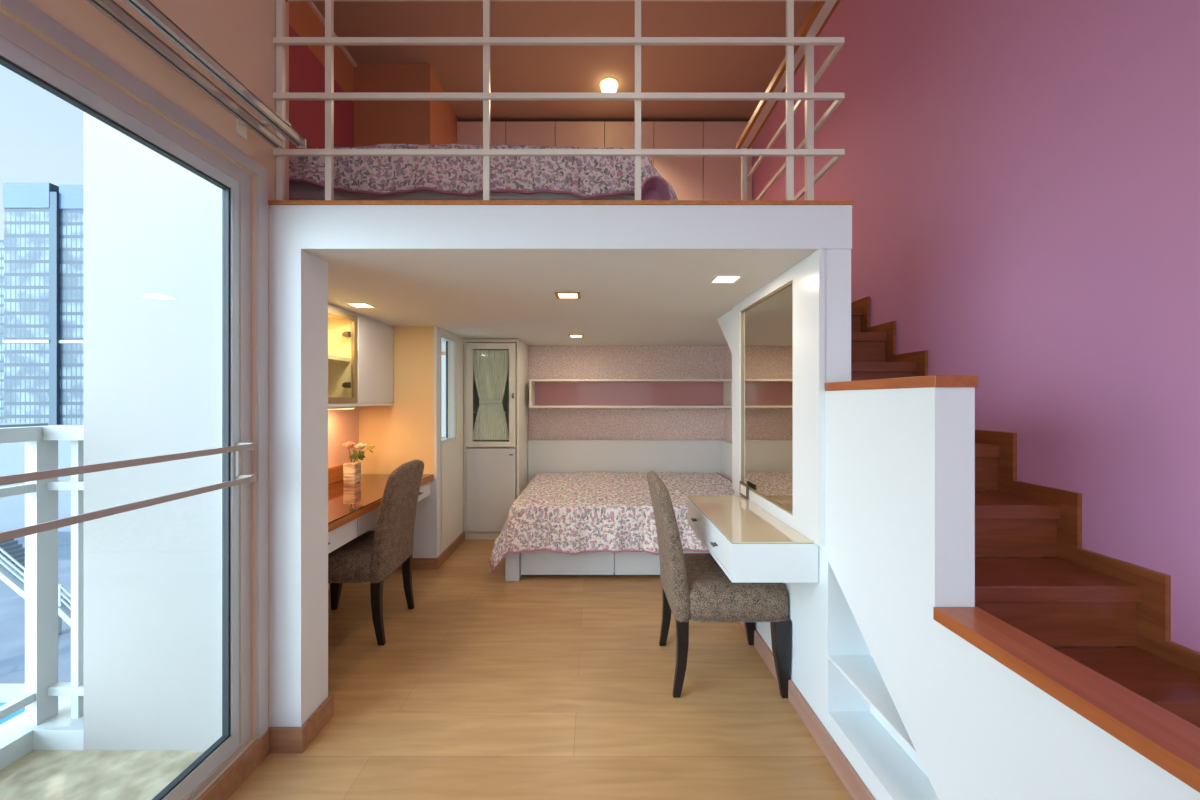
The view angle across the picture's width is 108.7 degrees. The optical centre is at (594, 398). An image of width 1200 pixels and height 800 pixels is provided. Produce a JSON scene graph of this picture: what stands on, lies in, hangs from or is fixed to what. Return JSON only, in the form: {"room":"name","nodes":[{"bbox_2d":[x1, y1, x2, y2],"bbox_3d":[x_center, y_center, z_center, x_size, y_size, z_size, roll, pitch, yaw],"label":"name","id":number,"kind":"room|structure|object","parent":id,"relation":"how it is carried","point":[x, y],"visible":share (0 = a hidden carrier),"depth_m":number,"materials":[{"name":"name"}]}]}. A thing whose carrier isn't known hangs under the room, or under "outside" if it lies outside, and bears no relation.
{"room":"studio apartment","nodes":[
{"label":"studio apartment","id":0,"kind":"room"},
{"bbox_2d":[0,750,205,799],"bbox_3d":[-1.725,1.310,-0.535,0.850,0.120,4.130,0,0,0],"label":"floor","id":1,"kind":"structure","parent":0,"point":[39,774],"depth_m":1.43,"materials":[{"name":"stone"}]},
{"bbox_2d":[0,701,82,770],"bbox_3d":[-1.985,1.274,-0.460,0.330,0.192,4.280,0,0,0],"label":"curb","id":2,"kind":"object","parent":1,"relation":"on","point":[59,732],"visible":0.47,"depth_m":1.53,"materials":[{"name":"grey concrete"}]},
{"bbox_2d":[0,425,82,725],"bbox_3d":[-1.942,0.639,-0.487,0.244,1.078,4.225,0,0,0],"label":"balcony railing","id":3,"kind":"object","parent":2,"relation":"on","point":[43,688],"visible":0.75,"depth_m":1.57,"materials":[{"name":"grey metal"}]},
{"bbox_2d":[0,0,288,799],"bbox_3d":[-1.268,-0.835,-0.432,0.065,4.330,4.335,0,0,0],"label":"wall","id":4,"kind":"structure","parent":0,"point":[238,34],"depth_m":1.43,"materials":[{"name":"beige paint"}]},
{"bbox_2d":[0,0,267,799],"bbox_3d":[-1.258,0.190,0.526,0.129,2.100,2.172,0,0,0],"label":"door","id":5,"kind":"structure","parent":4,"relation":"in","point":[24,53],"depth_m":1.48,"materials":[{"name":"silver metal"}]},
{"bbox_2d":[123,0,306,147],"bbox_3d":[-1.151,-0.958,-0.304,0.168,0.085,3.792,0,0,0],"label":"track","id":6,"kind":"object","parent":4,"relation":"attached to","point":[146,9],"visible":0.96,"depth_m":1.22,"materials":[{"name":"silver metal"}]},
{"bbox_2d":[86,0,284,148],"bbox_3d":[-1.165,-0.939,-0.304,0.036,0.032,3.792,0,0,0],"label":"track","id":7,"kind":"object","parent":6,"relation":"attached to","point":[111,9],"visible":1,"depth_m":1.20,"materials":[{"name":"silver metal"}]},
{"bbox_2d":[197,694,333,799],"bbox_3d":[-1.167,1.285,-0.095,0.137,0.090,3.811,0,0,0],"label":"baseboard","id":8,"kind":"structure","parent":4,"relation":"attached to","point":[251,758],"depth_m":1.61,"materials":[{"name":"brown wood"}]},
{"bbox_2d":[83,111,221,749],"bbox_3d":[-1.530,-1.315,1.632,0.580,5.370,0.204,0,0,0],"label":"wall","id":9,"kind":"structure","parent":0,"point":[152,226],"depth_m":1.53,"materials":[{"name":"grey paint"}]},
{"bbox_2d":[289,2,353,199],"bbox_3d":[-2.210,-1.870,3.580,0.100,2.260,3.239,0,0,0],"label":"wall","id":10,"kind":"structure","parent":0,"point":[306,72],"depth_m":3.30,"materials":[{"name":"red paint"}]},
{"bbox_2d":[307,2,356,66],"bbox_3d":[-2.145,-2.985,2.875,0.030,0.030,1.950,0,0,0],"label":"trim","id":11,"kind":"structure","parent":10,"relation":"attached to","point":[316,11],"depth_m":3.42,"materials":[{"name":"beige paint"}]},
{"bbox_2d":[328,406,358,590],"bbox_3d":[-1.900,0.380,2.603,0.100,1.900,1.735,0,0,0],"label":"wall","id":12,"kind":"structure","parent":0,"point":[343,424],"depth_m":3.14,"materials":[{"name":"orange paint"}]},
{"bbox_2d":[328,464,342,484],"bbox_3d":[-1.839,0.532,2.495,0.018,0.112,1.410,0,0,0],"label":"backsplash","id":13,"kind":"structure","parent":12,"relation":"attached to","point":[335,473],"depth_m":3.03,"materials":[{"name":"brown wood"}]},
{"bbox_2d":[328,304,393,406],"bbox_3d":[-1.712,-0.261,2.583,0.273,0.617,1.566,0,0,0],"label":"upper cabinet","id":14,"kind":"object","parent":12,"relation":"attached to","point":[360,348],"visible":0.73,"depth_m":2.86,"materials":[{"name":"beige wood"}]},
{"bbox_2d":[328,355,349,361],"bbox_3d":[-1.726,-0.257,2.578,0.223,0.023,0.516,0,0,0],"label":"shelf","id":15,"kind":"object","parent":14,"relation":"attached to","point":[331,358],"depth_m":2.76,"materials":[{"name":"beige wood"}]},
{"bbox_2d":[328,406,354,409],"bbox_3d":[-1.720,0.059,2.600,0.040,0.021,0.900,0,0,0],"label":"strip light","id":16,"kind":"object","parent":14,"relation":"attached to","point":[349,407],"visible":0.29,"depth_m":2.87,"materials":[{"name":"white paint"}]},
{"bbox_2d":[328,464,433,553],"bbox_3d":[-1.555,0.678,2.579,0.586,0.404,1.578,0,0,0],"label":"desk","id":17,"kind":"object","parent":12,"relation":"attached to","point":[353,509],"visible":0.21,"depth_m":2.49,"materials":[{"name":"brown wood"}]},
{"bbox_2d":[343,462,360,483],"bbox_3d":[-1.705,0.518,3.020,0.084,0.140,0.084,0,0,0],"label":"vase","id":18,"kind":"object","parent":17,"relation":"on","point":[351,471],"visible":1,"depth_m":2.98,"materials":[{"name":"beige ceramic"}]},
{"bbox_2d":[342,441,354,462],"bbox_3d":[-1.723,0.372,3.010,0.080,0.150,0.080,0,0,0],"label":"rose","id":19,"kind":"object","parent":18,"relation":"on","point":[348,445],"visible":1,"depth_m":3.00,"materials":[{"name":"pink plant"}]},
{"bbox_2d":[349,443,374,462],"bbox_3d":[-1.623,0.379,3.011,0.151,0.139,0.100,0,0,14],"label":"rose","id":20,"kind":"object","parent":18,"relation":"on","point":[359,446],"visible":1,"depth_m":3.01,"materials":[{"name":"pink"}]},
{"bbox_2d":[359,326,440,557],"bbox_3d":[-1.545,0.380,3.420,0.610,1.900,0.100,0,0,0],"label":"wall","id":21,"kind":"structure","parent":0,"point":[402,432],"depth_m":3.37,"materials":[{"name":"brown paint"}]},
{"bbox_2d":[397,531,464,568],"bbox_3d":[-1.538,1.288,3.703,0.625,0.085,0.695,0,0,0],"label":"baseboard","id":22,"kind":"structure","parent":21,"relation":"attached to","point":[417,563],"depth_m":3.37,"materials":[{"name":"brown wood"}]},
{"bbox_2d":[354,64,457,146],"bbox_3d":[-1.818,-1.870,4.525,0.684,2.260,1.350,0,0,0],"label":"column","id":23,"kind":"structure","parent":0,"point":[418,122],"depth_m":3.85,"materials":[{"name":"brown paint"}]},
{"bbox_2d":[441,328,463,552],"bbox_3d":[-1.290,0.380,4.095,0.100,1.900,1.270,0,0,0],"label":"wall","id":24,"kind":"structure","parent":0,"point":[452,453],"depth_m":3.82,"materials":[{"name":"white paint"}]},
{"bbox_2d":[434,326,440,478],"bbox_3d":[-1.251,0.030,3.418,0.022,1.200,0.104,0,0,0],"label":"trim","id":25,"kind":"structure","parent":24,"relation":"attached to","point":[437,331],"depth_m":3.38,"materials":[{"name":"white paint"}]},
{"bbox_2d":[441,333,455,443],"bbox_3d":[-1.290,-0.083,3.660,0.080,0.905,0.400,0,0,0],"label":"window","id":26,"kind":"structure","parent":24,"relation":"in","point":[450,342],"depth_m":3.83,"materials":[{"name":"white paint"}]},
{"bbox_2d":[227,540,852,799],"bbox_3d":[-0.085,1.370,1.065,3.730,0.080,7.330,0,0,0],"label":"floor","id":27,"kind":"structure","parent":0,"point":[532,687],"depth_m":1.88,"materials":[{"name":"brown wood"}]},
{"bbox_2d":[328,460,423,645],"bbox_3d":[-1.374,0.850,2.524,0.612,0.960,0.474,0,0,-1],"label":"dining chair","id":28,"kind":"object","parent":27,"relation":"on","point":[372,556],"visible":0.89,"depth_m":2.35,"materials":[{"name":"brown fabric"}]},
{"bbox_2d":[464,339,527,539],"bbox_3d":[-0.978,0.383,4.306,0.521,1.895,0.601,0,0,0],"label":"tall cabinet","id":29,"kind":"object","parent":27,"relation":"on","point":[495,370],"visible":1,"depth_m":4.06,"materials":[{"name":"white paint"}]},
{"bbox_2d":[473,350,508,439],"bbox_3d":[-0.985,-0.037,4.068,0.336,0.850,0.015,0,0,0],"label":"curtain","id":30,"kind":"object","parent":29,"relation":"hanging from","point":[490,366],"depth_m":4.07,"materials":[{"name":"white fabric"}]},
{"bbox_2d":[505,550,709,580],"bbox_3d":[0.338,1.180,3.853,1.985,0.300,1.425,0,0,0],"label":"bed","id":31,"kind":"object","parent":27,"relation":"on","point":[542,562],"visible":0.35,"depth_m":3.19,"materials":[{"name":"white paint"}]},
{"bbox_2d":[528,440,731,483],"bbox_3d":[0.344,0.885,3.664,2.111,0.890,1.929,0,0,0],"label":"headboard","id":32,"kind":"object","parent":31,"relation":"attached to","point":[544,456],"visible":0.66,"depth_m":4.58,"materials":[{"name":"white paint"}]},
{"bbox_2d":[647,471,790,697],"bbox_3d":[0.578,0.850,2.125,0.612,0.960,0.474,0,0,0],"label":"dining chair","id":33,"kind":"object","parent":27,"relation":"on","point":[695,587],"visible":0.91,"depth_m":1.91,"materials":[{"name":"brown fabric"}]},
{"bbox_2d":[851,297,1199,727],"bbox_3d":[1.328,0.270,1.744,0.704,2.120,2.350,0,0,0],"label":"staircase","id":34,"kind":"structure","parent":27,"relation":"on","point":[1034,574],"depth_m":1.34,"materials":[{"name":"brown wood"}]},
{"bbox_2d":[269,205,851,726],"bbox_3d":[-0.131,0.297,1.712,2.209,2.065,0.166,0,0,0],"label":"wall","id":35,"kind":"structure","parent":0,"point":[298,279],"depth_m":1.63,"materials":[{"name":"white paint"}]},
{"bbox_2d":[268,200,853,204],"bbox_3d":[-0.129,-0.743,2.261,2.213,0.014,1.277,0,0,0],"label":"trim","id":36,"kind":"structure","parent":35,"relation":"attached to","point":[270,202],"depth_m":1.62,"materials":[{"name":"brown wood"}]},
{"bbox_2d":[303,249,817,351],"bbox_3d":[-0.290,-0.654,3.417,3.940,0.168,3.565,0,0,0],"label":"ceiling","id":37,"kind":"structure","parent":0,"point":[630,297],"depth_m":2.24,"materials":[{"name":"white paint"}]},
{"bbox_2d":[344,303,377,307],"bbox_3d":[-1.420,-0.568,2.610,0.136,0.004,0.136,0,0,0],"label":"recessed light","id":38,"kind":"object","parent":37,"relation":"in","point":[355,305],"visible":1,"depth_m":2.61,"materials":[{"name":"white paint"}]},
{"bbox_2d":[350,304,370,306],"bbox_3d":[-1.420,-0.568,2.610,0.100,0.003,0.100,0,0,0],"label":"diffuser","id":39,"kind":"object","parent":38,"relation":"attached to","point":[353,305],"depth_m":2.61,"materials":[{"name":"white"}]},
{"bbox_2d":[554,292,580,298],"bbox_3d":[-0.148,-0.568,2.360,0.136,0.004,0.136,0,0,0],"label":"recessed light","id":40,"kind":"object","parent":37,"relation":"in","point":[559,295],"visible":1,"depth_m":2.36,"materials":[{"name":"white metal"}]},
{"bbox_2d":[559,294,576,297],"bbox_3d":[-0.148,-0.568,2.360,0.100,0.003,0.100,0,0,0],"label":"diffuser","id":41,"kind":"object","parent":40,"relation":"attached to","point":[560,295],"depth_m":2.37,"materials":[{"name":"white plastic"}]},
{"bbox_2d":[568,335,583,336],"bbox_3d":[-0.170,-0.568,3.880,0.136,0.004,0.136,0,0,0],"label":"recessed light","id":42,"kind":"object","parent":37,"relation":"in","point":[568,335],"visible":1,"depth_m":3.84,"materials":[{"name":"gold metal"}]},
{"bbox_2d":[708,275,744,283],"bbox_3d":[0.620,-0.568,2.040,0.136,0.004,0.136,0,0,0],"label":"recessed light","id":43,"kind":"object","parent":37,"relation":"in","point":[717,279],"visible":1,"depth_m":2.04,"materials":[{"name":"white paint"}]},
{"bbox_2d":[713,277,738,281],"bbox_3d":[0.620,-0.568,2.040,0.100,0.003,0.100,0,0,0],"label":"diffuser","id":44,"kind":"object","parent":43,"relation":"attached to","point":[715,279],"depth_m":2.04,"materials":[{"name":"white plastic"}]},
{"bbox_2d":[313,2,814,121],"bbox_3d":[-0.240,-3.050,3.400,4.040,0.100,3.600,0,0,0],"label":"ceiling","id":45,"kind":"structure","parent":0,"point":[457,68],"depth_m":3.70,"materials":[{"name":"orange paint"}]},
{"bbox_2d":[600,77,617,92],"bbox_3d":[0.133,-2.970,4.100,0.180,0.148,0.180,0,0,0],"label":"recessed light","id":46,"kind":"object","parent":45,"relation":"in","point":[607,85],"visible":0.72,"depth_m":4.05,"materials":[{"name":"beige paint"}]},
{"bbox_2d":[528,346,724,439],"bbox_3d":[0.080,0.380,4.680,2.840,1.900,0.100,0,0,0],"label":"wall","id":47,"kind":"structure","parent":0,"point":[544,362],"depth_m":4.63,"materials":[{"name":"paper"}]},
{"bbox_2d":[529,379,731,407],"bbox_3d":[0.367,-0.056,4.479,2.064,0.288,0.298,0,0,0],"label":"wall shelf","id":48,"kind":"object","parent":47,"relation":"attached to","point":[543,393],"visible":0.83,"depth_m":4.62,"materials":[{"name":"white paint"}]},
{"bbox_2d":[725,345,731,441],"bbox_3d":[1.450,0.380,3.615,0.100,1.900,2.030,0,0,0],"label":"wall","id":49,"kind":"structure","parent":0,"point":[728,355],"depth_m":4.51,"materials":[{"name":"paper"}]},
{"bbox_2d":[717,249,1199,799],"bbox_3d":[1.133,0.380,1.635,0.534,1.900,2.870,0,0,0],"label":"wall","id":50,"kind":"structure","parent":0,"point":[929,694],"depth_m":1.13,"materials":[{"name":"white paint"}]},
{"bbox_2d":[687,496,817,582],"bbox_3d":[0.688,0.634,2.070,0.360,0.158,0.801,0,0,0],"label":"console table","id":51,"kind":"object","parent":50,"relation":"attached to","point":[748,543],"visible":0.98,"depth_m":1.73,"materials":[{"name":"white paint"}]},
{"bbox_2d":[732,249,824,545],"bbox_3d":[0.861,-0.006,2.148,0.022,1.126,1.034,0,0,0],"label":"mirror","id":52,"kind":"object","parent":50,"relation":"attached to","point":[778,331],"visible":0.87,"depth_m":1.98,"materials":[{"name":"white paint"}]},
{"bbox_2d":[740,481,748,498],"bbox_3d":[0.844,0.515,2.436,0.010,0.080,0.128,0,0,0],"label":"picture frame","id":53,"kind":"object","parent":52,"relation":"attached to","point":[744,488],"visible":1,"depth_m":2.41,"materials":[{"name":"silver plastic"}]},
{"bbox_2d":[739,622,875,799],"bbox_3d":[0.864,1.286,1.450,0.016,0.088,2.500,0,0,0],"label":"baseboard","id":54,"kind":"structure","parent":50,"relation":"attached to","point":[845,771],"depth_m":1.63,"materials":[{"name":"brown wood"}]},
{"bbox_2d":[828,655,919,759],"bbox_3d":[0.951,0.964,1.381,0.158,0.012,0.458,0,0,0],"label":"shelf","id":55,"kind":"object","parent":50,"relation":"attached to","point":[861,671],"depth_m":1.43,"materials":[{"name":"white paint"}]},
{"bbox_2d":[752,0,1199,652],"bbox_3d":[1.730,-0.835,1.300,0.100,4.330,7.800,0,0,0],"label":"wall","id":56,"kind":"structure","parent":0,"point":[1022,177],"depth_m":1.60,"materials":[{"name":"pink paint"}]},
{"bbox_3d":[-0.240,-0.743,3.422,3.840,0.010,3.555,0,0,0],"label":"floor","id":57,"kind":"structure","parent":0,"visible":0},
{"bbox_2d":[457,122,505,145],"bbox_3d":[-1.212,-1.853,4.870,0.524,2.205,0.640,0,0,0],"label":"wardrobe","id":58,"kind":"object","parent":57,"relation":"on","point":[468,133],"visible":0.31,"depth_m":4.57,"materials":[{"name":"brown"}]},
{"bbox_2d":[506,122,554,146],"bbox_3d":[-0.686,-1.853,4.870,0.524,2.205,0.640,0,0,0],"label":"wardrobe","id":59,"kind":"object","parent":57,"relation":"on","point":[517,133],"visible":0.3,"depth_m":4.57,"materials":[{"name":"brown"}]},
{"bbox_2d":[273,0,844,199],"bbox_3d":[-0.134,-1.175,2.164,2.198,0.850,1.071,0,0,0],"label":"railing","id":60,"kind":"object","parent":57,"relation":"on","point":[800,47],"visible":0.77,"depth_m":1.66,"materials":[{"name":"white metal"}]},
{"bbox_2d":[555,122,603,147],"bbox_3d":[-0.162,-1.853,4.870,0.524,2.205,0.640,0,0,0],"label":"wardrobe","id":61,"kind":"object","parent":57,"relation":"on","point":[575,134],"visible":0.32,"depth_m":4.57,"materials":[{"name":"brown"}]},
{"bbox_2d":[604,122,653,165],"bbox_3d":[0.363,-1.853,4.870,0.524,2.205,0.640,0,0,0],"label":"wardrobe","id":62,"kind":"object","parent":57,"relation":"on","point":[616,134],"visible":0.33,"depth_m":4.57,"materials":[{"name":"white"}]},
{"bbox_2d":[654,122,702,199],"bbox_3d":[0.888,-1.853,4.870,0.524,2.205,0.640,0,0,0],"label":"wardrobe","id":63,"kind":"object","parent":57,"relation":"on","point":[684,174],"visible":0.32,"depth_m":4.57,"materials":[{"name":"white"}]},
{"bbox_2d":[703,122,751,199],"bbox_3d":[1.413,-1.853,4.870,0.524,2.205,0.640,0,0,0],"label":"wardrobe","id":64,"kind":"object","parent":57,"relation":"on","point":[721,174],"visible":0.16,"depth_m":4.57,"materials":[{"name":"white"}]},
{"bbox_3d":[-0.670,-0.895,3.040,1.900,0.290,1.560,0,0,0],"label":"bed","id":65,"kind":"object","parent":57,"relation":"on","visible":0},
{"bbox_2d":[289,181,634,199],"bbox_3d":[-0.680,-1.153,3.020,1.880,0.223,1.560,0,0,0],"label":"mattress","id":66,"kind":"object","parent":65,"relation":"on","point":[297,190],"visible":0.06,"depth_m":2.25,"materials":[{"name":"white fabric"}]},
{"bbox_2d":[289,143,677,199],"bbox_3d":[-0.587,-1.101,2.953,2.082,0.449,1.712,0,0,0],"label":"quilt","id":67,"kind":"object","parent":66,"relation":"on","point":[584,177],"visible":0.28,"depth_m":2.20,"materials":[{"name":"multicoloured fabric"}]},
{"label":"outside","id":68,"kind":"structure","parent":0,"visible":0},
{"bbox_2d":[0,437,443,683],"bbox_3d":[-30.000,12.480,79.302,100.000,0.300,121.397,0,0,0],"label":"ground","id":69,"kind":"structure","parent":68,"point":[12,605],"depth_m":22.80,"materials":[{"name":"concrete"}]},
{"bbox_2d":[0,423,70,531],"bbox_3d":[-55.814,7.921,44.000,26.977,10.818,8.000,0,0,0],"label":"water","id":70,"kind":"structure","parent":69,"relation":"on","point":[12,455],"depth_m":40.00,"materials":[{"name":"blue liquid"}]},
{"bbox_2d":[0,684,70,724],"bbox_3d":[-24.000,12.455,16.056,32.000,0.350,4.993,0,0,0],"label":"swimming pool","id":71,"kind":"object","parent":69,"relation":"in","point":[8,692],"visible":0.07,"depth_m":17.81,"materials":[{"name":"blue liquid"}]},
{"bbox_2d":[0,539,70,633],"bbox_3d":[-28.395,10.034,22.650,7.283,7.128,1.300,0,0,0],"label":"stairs","id":72,"kind":"structure","parent":69,"relation":"on","point":[12,554],"depth_m":22.11,"materials":[{"name":"grey"}]},
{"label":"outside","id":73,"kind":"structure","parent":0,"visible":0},
{"bbox_2d":[0,239,3,422],"bbox_3d":[-159.116,0.000,117.500,16.884,82.372,15.000,0,0,0],"label":"office building","id":74,"kind":"structure","parent":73,"point":[1,240],"depth_m":109.99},
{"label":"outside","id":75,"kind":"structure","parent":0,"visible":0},
{"bbox_2d":[3,183,82,424],"bbox_3d":[-102.326,-5.116,85.900,15.256,70.140,12.200,0,0,0],"label":"office tower","id":76,"kind":"structure","parent":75,"point":[43,340],"depth_m":80.00,"materials":[{"name":"blue glass"}]},
{"bbox_3d":[0.333,0.937,3.853,1.935,0.243,1.385,0,0,0],"label":"mattress","id":77,"kind":"object","parent":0,"visible":0},
{"bbox_2d":[489,472,734,572],"bbox_3d":[0.262,1.010,3.794,2.059,0.484,1.495,0,0,0],"label":"quilt","id":78,"kind":"object","parent":77,"relation":"on","point":[579,512],"visible":0.81,"depth_m":3.12,"materials":[{"name":"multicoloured fabric"}]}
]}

